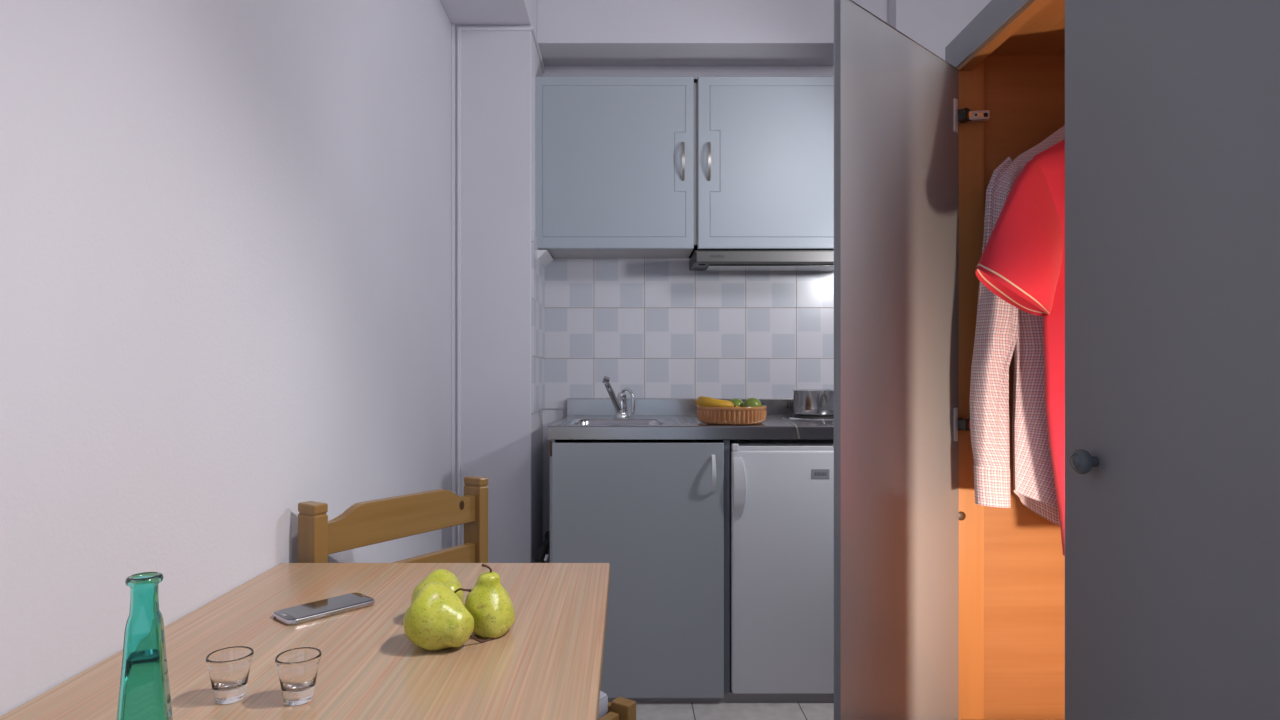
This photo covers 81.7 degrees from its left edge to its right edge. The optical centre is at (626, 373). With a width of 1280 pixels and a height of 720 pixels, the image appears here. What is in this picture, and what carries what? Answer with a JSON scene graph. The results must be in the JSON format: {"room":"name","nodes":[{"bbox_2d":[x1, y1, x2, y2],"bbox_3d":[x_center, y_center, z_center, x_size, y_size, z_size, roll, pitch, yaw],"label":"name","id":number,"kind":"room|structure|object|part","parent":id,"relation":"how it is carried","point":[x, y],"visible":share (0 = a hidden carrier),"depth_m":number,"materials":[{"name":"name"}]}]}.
{"room":"studio apartment","nodes":[
{"label":"studio apartment","id":0,"kind":"room"},
{"bbox_2d":[0,0,451,715],"bbox_3d":[-0.684,-0.270,0.530,0.100,2.700,5.260,0,0,0],"label":"wall","id":1,"kind":"structure","parent":0,"point":[226,225],"depth_m":1.12,"materials":[{"name":"white paint"}]},
{"bbox_2d":[452,24,454,546],"bbox_3d":[-0.628,-0.092,2.676,0.012,2.345,0.008,0,0,0],"label":"trim","id":2,"kind":"structure","parent":1,"relation":"attached to","point":[453,25],"depth_m":2.67,"materials":[{"name":"white paint"}]},
{"bbox_2d":[457,28,460,545],"bbox_3d":[-0.607,-0.085,2.674,0.011,2.330,0.012,0,0,0],"label":"trim","id":3,"kind":"structure","parent":1,"relation":"attached to","point":[458,29],"depth_m":2.67,"materials":[{"name":"white paint"}]},
{"bbox_2d":[458,27,531,30],"bbox_3d":[-0.478,-1.248,2.675,0.267,0.011,0.010,0,0,0],"label":"trim","id":4,"kind":"structure","parent":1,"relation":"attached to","point":[461,28],"depth_m":2.67,"materials":[{"name":"white paint"}]},
{"bbox_2d":[440,0,536,37],"bbox_3d":[-0.490,-1.442,0.530,0.287,0.355,5.060,0,0,0],"label":"ceiling","id":5,"kind":"structure","parent":0,"point":[459,12],"depth_m":2.60,"materials":[{"name":"white paint"}]},
{"bbox_2d":[455,25,542,562],"bbox_3d":[-0.490,-0.092,2.870,0.287,2.345,0.380,0,0,0],"label":"wall pillar","id":6,"kind":"structure","parent":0,"point":[502,438],"depth_m":2.68,"materials":[{"name":"white paint"}]},
{"bbox_2d":[532,231,544,412],"bbox_3d":[-0.343,-0.189,2.872,0.008,0.663,0.360,0,0,0],"label":"tiled wall","id":7,"kind":"structure","parent":6,"relation":"attached to","point":[538,271],"depth_m":2.80,"materials":[{"name":"white tile"}]},
{"bbox_2d":[543,66,833,562],"bbox_3d":[0.413,-0.270,3.110,2.094,2.700,0.100,0,0,0],"label":"wall","id":8,"kind":"structure","parent":0,"point":[550,416],"depth_m":3.06,"materials":[{"name":"white paint"}]},
{"bbox_2d":[531,26,544,71],"bbox_3d":[-0.343,-1.252,2.865,0.009,0.011,0.390,0,0,0],"label":"trim","id":9,"kind":"structure","parent":8,"relation":"attached to","point":[532,27],"depth_m":2.83,"materials":[{"name":"white paint"}]},
{"bbox_2d":[535,76,833,258],"bbox_3d":[0.259,-0.801,2.916,1.237,0.653,0.288,0,0,0],"label":"upper cabinet","id":10,"kind":"object","parent":8,"relation":"attached to","point":[627,167],"visible":0.84,"depth_m":2.80,"materials":[{"name":"grey wood"}]},
{"bbox_2d":[537,250,552,267],"bbox_3d":[-0.321,-0.453,2.925,0.037,0.035,0.250,0,0,0],"label":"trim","id":11,"kind":"structure","parent":10,"relation":"attached to","point":[544,257],"depth_m":2.88,"materials":[{"name":"white plastic"}]},
{"bbox_3d":[-0.053,-0.801,2.809,0.612,0.653,0.019,0,0,0],"label":"door","id":12,"kind":"part","parent":10,"relation":"part of","materials":[{"name":"grey laminate"}]},
{"bbox_3d":[0.212,-0.804,2.788,0.011,0.148,0.031,0,0,0],"label":"handle","id":13,"kind":"part","parent":10,"relation":"part of","materials":[{"name":"silver metal"}]},
{"bbox_3d":[0.310,-0.804,2.788,0.011,0.148,0.031,0,0,0],"label":"handle","id":14,"kind":"part","parent":10,"relation":"part of","materials":[{"name":"silver metal"}]},
{"bbox_2d":[689,251,833,270],"bbox_3d":[0.568,-0.443,2.923,0.620,0.051,0.255,0,0,0],"label":"range hood","id":15,"kind":"object","parent":10,"relation":"attached to","point":[700,260],"visible":0.95,"depth_m":2.80,"materials":[{"name":"grey metal"}]},
{"bbox_3d":[0.569,-0.444,2.802,0.614,0.042,0.012,0,0,0],"label":"panel","id":16,"kind":"part","parent":15,"relation":"part of","materials":[{"name":"grey metal"}]},
{"bbox_3d":[0.572,-0.801,2.809,0.607,0.653,0.019,0,0,0],"label":"door","id":17,"kind":"part","parent":10,"relation":"part of","materials":[{"name":"grey laminate"}]},
{"bbox_2d":[545,259,833,408],"bbox_3d":[0.333,-0.189,3.056,1.345,0.663,0.008,0,0,0],"label":"tiled wall","id":18,"kind":"structure","parent":8,"relation":"attached to","point":[658,328],"depth_m":3.05,"materials":[{"name":"white tile"}]},
{"bbox_2d":[537,0,887,65],"bbox_3d":[0.329,-1.447,2.954,1.352,0.346,0.212,0,0,0],"label":"wall","id":19,"kind":"structure","parent":0,"point":[569,32],"depth_m":2.85,"materials":[{"name":"white paint"}]},
{"bbox_2d":[636,703,833,719],"bbox_3d":[0.413,1.130,0.530,2.294,0.100,5.260,0,0,0],"label":"floor","id":20,"kind":"structure","parent":0,"point":[644,711],"depth_m":2.37,"materials":[{"name":"tile"}]},
{"bbox_2d":[0,563,609,719],"bbox_3d":[-0.332,0.713,0.756,0.601,0.735,1.192,0,0,0],"label":"dining table","id":21,"kind":"object","parent":20,"relation":"on","point":[547,665],"visible":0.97,"depth_m":0.91,"materials":[{"name":"brown wood"}]},
{"bbox_2d":[116,572,172,719],"bbox_3d":[-0.404,0.257,0.620,0.043,0.176,0.043,0,0,-24],"label":"glass bottle","id":22,"kind":"object","parent":21,"relation":"on","point":[144,689],"visible":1,"depth_m":0.61,"materials":[{"name":"teal glass"}]},
{"bbox_2d":[206,646,253,703],"bbox_3d":[-0.421,0.321,0.785,0.045,0.048,0.045,0,0,0],"label":"shot glass","id":23,"kind":"object","parent":21,"relation":"on","point":[229,667],"visible":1,"depth_m":0.77,"materials":[{"name":"clear glass"}]},
{"bbox_2d":[275,647,321,705],"bbox_3d":[-0.347,0.321,0.782,0.045,0.048,0.045,0,0,0],"label":"shot glass","id":24,"kind":"object","parent":21,"relation":"on","point":[297,668],"visible":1,"depth_m":0.77,"materials":[{"name":"clear glass"}]},
{"bbox_2d":[272,593,374,624],"bbox_3d":[-0.440,0.341,1.078,0.064,0.008,0.133,0,0,42],"label":"smartphone","id":25,"kind":"object","parent":21,"relation":"on","point":[294,615],"visible":1,"depth_m":1.07,"materials":[{"name":"silver metal"}]},
{"bbox_2d":[411,569,471,603],"bbox_3d":[-0.253,0.310,1.000,0.072,0.071,0.140,0,0,-18],"label":"pear","id":26,"kind":"object","parent":21,"relation":"on","point":[444,576],"visible":0.39,"depth_m":1.02,"materials":[{"name":"green food"}]},
{"bbox_3d":[-0.221,0.287,0.969,0.012,0.025,0.064,0,0,-34],"label":"stem","id":27,"kind":"part","parent":26,"relation":"part of","materials":[{"name":"brown plant"}]},
{"bbox_2d":[403,582,493,650],"bbox_3d":[-0.228,0.305,0.934,0.096,0.080,0.082,0,0,14],"label":"pear","id":28,"kind":"object","parent":21,"relation":"on","point":[436,619],"visible":1,"depth_m":0.91,"materials":[{"name":"green food"}]},
{"bbox_3d":[-0.189,0.333,0.944,0.009,0.025,0.050,0,0,34],"label":"stem","id":29,"kind":"part","parent":28,"relation":"part of","materials":[{"name":"brown plant"}]},
{"bbox_2d":[464,564,514,638],"bbox_3d":[-0.183,0.298,0.989,0.065,0.094,0.063,0,0,23],"label":"pear","id":30,"kind":"object","parent":21,"relation":"on","point":[490,605],"visible":0.94,"depth_m":0.97,"materials":[{"name":"green food"}]},
{"bbox_3d":[-0.186,0.260,0.986,0.007,0.018,0.017,0,0,30],"label":"stem","id":31,"kind":"part","parent":30,"relation":"part of","materials":[{"name":"brown plant"}]},
{"bbox_2d":[298,476,635,719],"bbox_3d":[-0.302,0.661,1.446,0.460,0.839,0.472,0,0,34],"label":"dining chair","id":32,"kind":"object","parent":20,"relation":"on","point":[371,522],"visible":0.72,"depth_m":1.53,"materials":[{"name":"brown wood"}]},
{"bbox_3d":[-0.588,0.661,1.385,0.054,0.839,0.029,0,0,34],"label":"post","id":33,"kind":"part","parent":32,"relation":"part of","materials":[{"name":"brown wood"}]},
{"bbox_3d":[-0.471,0.299,1.560,0.022,0.085,0.400,0,0,34],"label":"rail","id":34,"kind":"part","parent":32,"relation":"part of","materials":[{"name":"brown wood"}]},
{"bbox_3d":[-0.471,0.419,1.560,0.022,0.050,0.400,0,0,34],"label":"rail","id":35,"kind":"part","parent":32,"relation":"part of","materials":[{"name":"brown wood"}]},
{"bbox_3d":[-0.354,0.661,1.734,0.054,0.839,0.029,0,0,34],"label":"post","id":36,"kind":"part","parent":32,"relation":"part of","materials":[{"name":"brown wood"}]},
{"bbox_2d":[598,691,607,718],"bbox_3d":[-0.298,0.672,1.447,0.362,0.053,0.402,0,0,34],"label":"seat cushion","id":37,"kind":"object","parent":32,"relation":"on","point":[603,701],"depth_m":1.50,"materials":[{"name":"grey fabric"}]},
{"bbox_3d":[-0.133,0.709,1.333,0.022,0.051,0.390,0,0,34],"label":"rail","id":38,"kind":"part","parent":32,"relation":"part of","materials":[{"name":"brown wood"}]},
{"bbox_3d":[-0.181,0.708,1.625,0.369,0.053,0.018,0,0,34],"label":"seat rail","id":39,"kind":"part","parent":32,"relation":"part of","materials":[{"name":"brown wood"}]},
{"bbox_3d":[-0.006,0.875,1.514,0.044,0.411,0.030,0,0,34],"label":"leg","id":40,"kind":"part","parent":32,"relation":"part of","materials":[{"name":"brown wood"}]},
{"bbox_2d":[535,531,549,562],"bbox_3d":[-0.294,0.835,2.733,0.057,0.489,0.339,0,0,0],"label":"hose","id":41,"kind":"object","parent":20,"relation":"on","point":[541,556],"visible":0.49,"depth_m":2.59,"materials":[{"name":"black rubber"}]},
{"bbox_2d":[550,439,729,697],"bbox_3d":[0.042,0.647,2.701,0.591,0.866,0.638,0,0,0],"label":"base cabinet","id":42,"kind":"object","parent":20,"relation":"on","point":[658,514],"visible":0.86,"depth_m":2.41,"materials":[{"name":"grey wood"}]},
{"bbox_3d":[-0.245,0.647,2.724,0.016,0.866,0.592,0,0,0],"label":"panel","id":43,"kind":"part","parent":42,"relation":"part of","materials":[{"name":"grey wood"}]},
{"bbox_3d":[0.040,0.637,3.005,0.554,0.846,0.010,0,0,0],"label":"panel","id":44,"kind":"part","parent":42,"relation":"part of","materials":[{"name":"grey"}]},
{"bbox_2d":[547,398,833,442],"bbox_3d":[0.343,0.206,2.732,1.205,0.212,0.635,0,0,0],"label":"countertop","id":45,"kind":"structure","parent":42,"relation":"on","point":[586,420],"depth_m":2.49,"materials":[{"name":"grey stone"}]},
{"bbox_2d":[601,375,634,417],"bbox_3d":[-0.023,0.087,2.827,0.098,0.165,0.200,0,0,19],"label":"mixer tap","id":46,"kind":"object","parent":45,"relation":"on","point":[619,404],"visible":1,"depth_m":2.84,"materials":[{"name":"silver metal"}]},
{"bbox_3d":[-0.053,0.085,2.825,0.026,0.134,0.154,0,0,20],"label":"spout","id":47,"kind":"part","parent":46,"relation":"part of","materials":[{"name":"silver metal"}]},
{"bbox_3d":[-0.002,0.103,2.861,0.025,0.100,0.091,0,0,-30],"label":"lever","id":48,"kind":"part","parent":46,"relation":"part of","materials":[{"name":"silver metal"}]},
{"bbox_2d":[570,419,665,442],"bbox_3d":[-0.030,0.241,2.638,0.330,0.142,0.315,0,0,0],"label":"sink","id":49,"kind":"object","parent":45,"relation":"in","point":[572,421],"depth_m":2.77,"materials":[{"name":"silver metal"}]},
{"bbox_2d":[697,405,766,424],"bbox_3d":[0.360,0.138,2.548,0.239,0.058,0.239,0,0,0],"label":"basket","id":50,"kind":"object","parent":45,"relation":"on","point":[709,415],"visible":0.93,"depth_m":2.45,"materials":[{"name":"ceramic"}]},
{"bbox_2d":[695,396,735,406],"bbox_3d":[0.287,0.099,2.484,0.146,0.048,0.059,0,0,30],"label":"banana","id":51,"kind":"object","parent":50,"relation":"on","point":[702,401],"visible":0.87,"depth_m":2.46,"materials":[{"name":"yellow food"}]},
{"bbox_2d":[730,398,742,406],"bbox_3d":[0.384,0.117,2.618,0.064,0.060,0.061,0,0,0],"label":"lime","id":52,"kind":"object","parent":50,"relation":"in","point":[737,402],"visible":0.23,"depth_m":2.60,"materials":[{"name":"green food"}]},
{"bbox_2d":[742,398,761,406],"bbox_3d":[0.435,0.114,2.575,0.067,0.063,0.064,0,0,0],"label":"lime","id":53,"kind":"object","parent":50,"relation":"in","point":[750,402],"visible":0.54,"depth_m":2.55,"materials":[{"name":"green food"}]},
{"bbox_2d":[792,389,833,415],"bbox_3d":[0.732,0.110,2.830,0.196,0.097,0.181,0,0,0],"label":"cooking pot","id":54,"kind":"object","parent":45,"relation":"on","point":[806,402],"visible":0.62,"depth_m":2.75,"materials":[{"name":"silver metal"}]},
{"bbox_3d":[0.281,0.325,2.400,0.013,0.123,0.037,0,0,0],"label":"handle","id":55,"kind":"part","parent":42,"relation":"part of","materials":[{"name":"silver metal"}]},
{"bbox_2d":[608,691,833,702],"bbox_3d":[0.344,1.064,2.440,1.162,0.032,0.016,0,0,0],"label":"board","id":56,"kind":"object","parent":20,"relation":"on","point":[730,697],"visible":0.29,"depth_m":2.43,"materials":[{"name":"grey"}]},
{"bbox_2d":[729,439,833,693],"bbox_3d":[0.629,0.654,2.694,0.572,0.852,0.612,0,0,0],"label":"mini fridge","id":57,"kind":"object","parent":20,"relation":"on","point":[782,490],"visible":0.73,"depth_m":2.42,"materials":[{"name":"white metal"}]},
{"bbox_3d":[0.635,0.244,2.442,0.560,0.016,0.040,0,0,0],"label":"trim","id":58,"kind":"part","parent":57,"relation":"part of","materials":[{"name":"white plastic"}]},
{"bbox_2d":[833,0,1279,719],"bbox_3d":[0.859,0.174,0.930,1.002,1.812,1.460,0,0,0],"label":"wardrobe","id":59,"kind":"object","parent":20,"relation":"on","point":[1162,602],"visible":0.92,"depth_m":1.10,"materials":[{"name":"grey wood"}]},
{"bbox_3d":[0.538,0.187,1.444,0.474,1.690,0.018,0,0,-43],"label":"door","id":60,"kind":"part","parent":59,"relation":"part of","materials":[{"name":"grey paint"}]},
{"bbox_3d":[0.705,0.108,1.587,0.015,0.072,0.006,0,0,-43],"label":"cup plate","id":61,"kind":"part","parent":59,"relation":"part of","materials":[{"name":"white plastic"}]},
{"bbox_3d":[0.705,-0.553,1.587,0.015,0.072,0.006,0,0,-43],"label":"cup plate","id":62,"kind":"part","parent":59,"relation":"part of","materials":[{"name":"white plastic"}]},
{"bbox_3d":[0.722,0.108,1.584,0.024,0.026,0.020,0,0,-43],"label":"cup arm","id":63,"kind":"part","parent":59,"relation":"part of","materials":[{"name":"grey metal"}]},
{"bbox_3d":[0.722,-0.553,1.584,0.024,0.026,0.020,0,0,-43],"label":"cup arm","id":64,"kind":"part","parent":59,"relation":"part of","materials":[{"name":"grey metal"}]},
{"bbox_3d":[0.744,0.193,1.607,0.054,1.775,0.014,0,0,0],"label":"frame post","id":65,"kind":"part","parent":59,"relation":"part of","materials":[{"name":"brown wood"}]},
{"bbox_3d":[0.730,-0.675,0.909,0.027,0.040,1.379,0,0,0],"label":"rail","id":66,"kind":"part","parent":59,"relation":"part of","materials":[{"name":"brown wood"}]},
{"bbox_2d":[962,719,1064,719],"bbox_3d":[1.036,0.758,0.910,0.624,0.024,1.380,0,0,0],"label":"shelf","id":67,"kind":"object","parent":59,"relation":"attached to","point":[962,719],"depth_m":1.60,"materials":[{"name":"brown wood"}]},
{"bbox_2d":[970,125,1064,524],"bbox_3d":[1.000,-0.147,1.500,0.610,0.922,0.117,0,0,0],"label":"checked shirt","id":68,"kind":"object","parent":59,"relation":"hanging from","point":[1002,328],"visible":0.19,"depth_m":1.48,"materials":[{"name":"fabric"}]},
{"bbox_2d":[975,139,1064,555],"bbox_3d":[1.000,-0.133,1.381,0.710,0.952,0.104,0,0,0],"label":"polo shirt","id":69,"kind":"object","parent":59,"relation":"hanging from","point":[1022,261],"visible":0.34,"depth_m":1.36,"materials":[{"name":"red fabric"}]},
{"bbox_3d":[1.048,0.193,1.620,0.624,1.775,0.012,0,0,0],"label":"panel","id":70,"kind":"part","parent":59,"relation":"part of","materials":[{"name":"brown wood"}]},
{"bbox_3d":[1.038,-0.705,0.923,0.644,0.020,1.406,0,0,0],"label":"panel","id":71,"kind":"part","parent":59,"relation":"part of","materials":[{"name":"brown wood"}]},
{"bbox_3d":[0.666,0.127,1.075,0.034,0.036,0.036,0,0,0],"label":"knob","id":72,"kind":"part","parent":59,"relation":"part of","materials":[{"name":"silver metal"}]},
{"bbox_3d":[0.703,0.187,0.914,0.016,1.687,0.467,0,0,-4],"label":"door","id":73,"kind":"part","parent":59,"relation":"part of","materials":[{"name":"grey paint"}]},
{"bbox_2d":[888,0,990,59],"bbox_3d":[1.232,-0.270,2.913,0.455,2.700,0.295,0,0,0],"label":"wall","id":74,"kind":"structure","parent":0,"point":[933,24],"depth_m":2.77,"materials":[{"name":"white paint"}]}
]}

